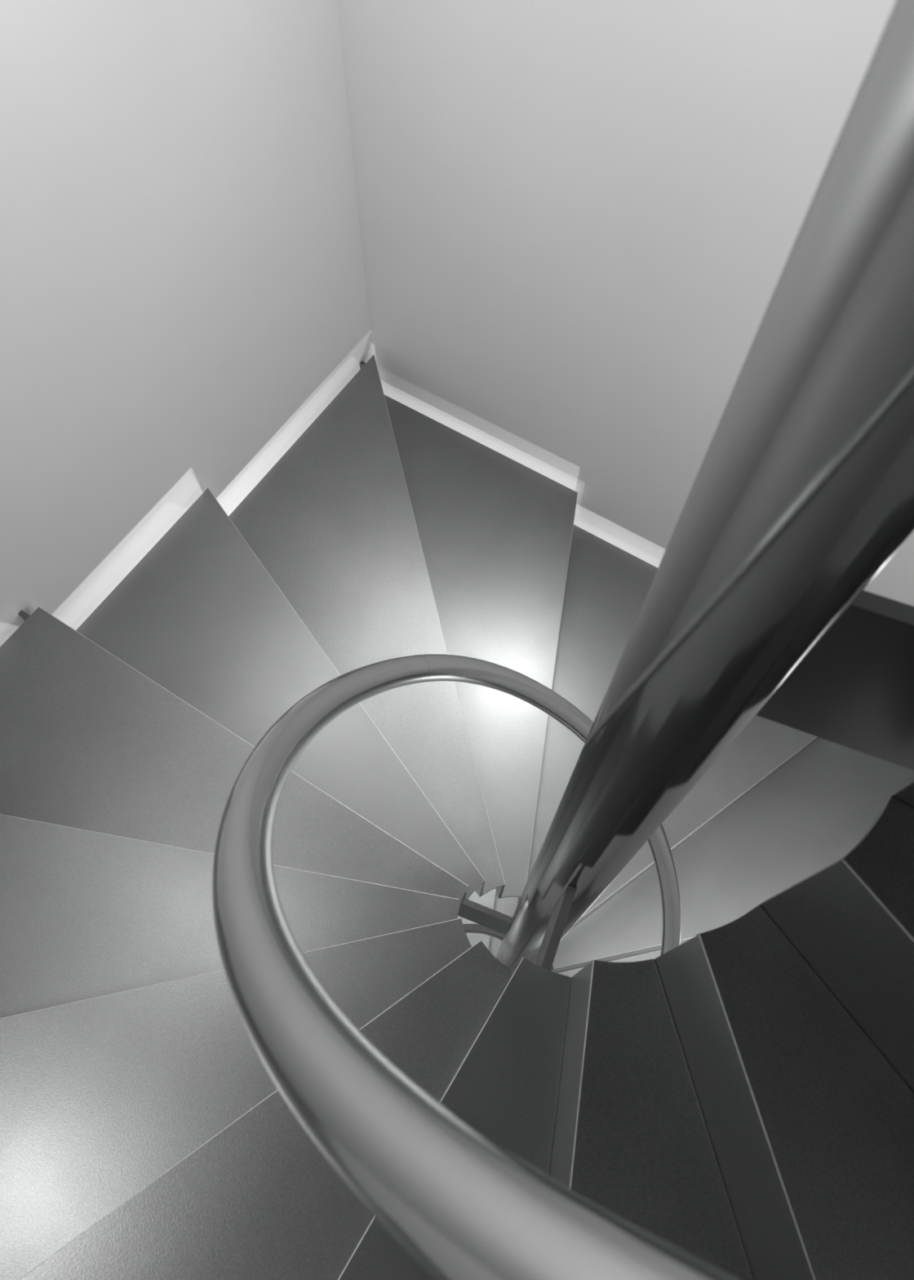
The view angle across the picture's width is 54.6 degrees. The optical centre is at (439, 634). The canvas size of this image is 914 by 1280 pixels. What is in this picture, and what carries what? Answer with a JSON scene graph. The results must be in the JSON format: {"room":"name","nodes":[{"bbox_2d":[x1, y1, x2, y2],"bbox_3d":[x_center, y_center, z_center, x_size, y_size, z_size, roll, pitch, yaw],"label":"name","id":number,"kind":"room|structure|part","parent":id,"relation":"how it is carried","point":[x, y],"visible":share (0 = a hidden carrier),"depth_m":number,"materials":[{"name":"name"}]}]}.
{"room":"spiral staircase","nodes":[
{"label":"spiral staircase","id":0,"kind":"room"},
{"bbox_2d":[0,0,373,646],"bbox_3d":[-1.054,-0.056,2.297,0.150,8.340,3.099,30,68,14],"label":"wall","id":1,"kind":"structure","parent":0,"point":[183,291],"depth_m":2.00,"materials":[{"name":"white paint"}]},
{"bbox_2d":[336,0,913,865],"bbox_3d":[0.997,-0.446,2.475,2.829,8.340,0.150,30,68,14],"label":"wall","id":2,"kind":"structure","parent":0,"point":[580,221],"depth_m":2.12,"materials":[{"name":"white paint"}]},
{"bbox_3d":[0.225,2.566,5.752,3.129,0.200,3.099,30,68,14],"label":"floor","id":3,"kind":"structure","parent":0,"visible":0},
{"bbox_2d":[0,0,913,1279],"bbox_3d":[0.196,0.666,1.932,2.828,8.348,2.798,30,68,14],"label":"spiral staircase","id":4,"kind":"structure","parent":3,"relation":"on","point":[376,766],"depth_m":1.13,"materials":[{"name":"metal"}]},
{"bbox_3d":[0.194,0.477,1.550,0.749,6.819,0.746,30,68,14],"label":"handrail","id":5,"kind":"part","parent":4,"relation":"part of","materials":[{"name":"silver metal"}]},
{"bbox_3d":[-0.410,0.428,1.989,1.199,0.172,0.012,19,65,10],"label":"support arm","id":6,"kind":"part","parent":4,"relation":"part of","materials":[{"name":"metal"}]},
{"bbox_3d":[-0.051,0.861,0.967,0.012,0.172,1.199,20,65,10],"label":"support arm","id":7,"kind":"part","parent":4,"relation":"part of","materials":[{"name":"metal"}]},
{"bbox_3d":[0.789,0.215,0.477,1.199,0.172,0.012,20,65,10],"label":"support arm","id":8,"kind":"part","parent":4,"relation":"part of","materials":[{"name":"metal"}]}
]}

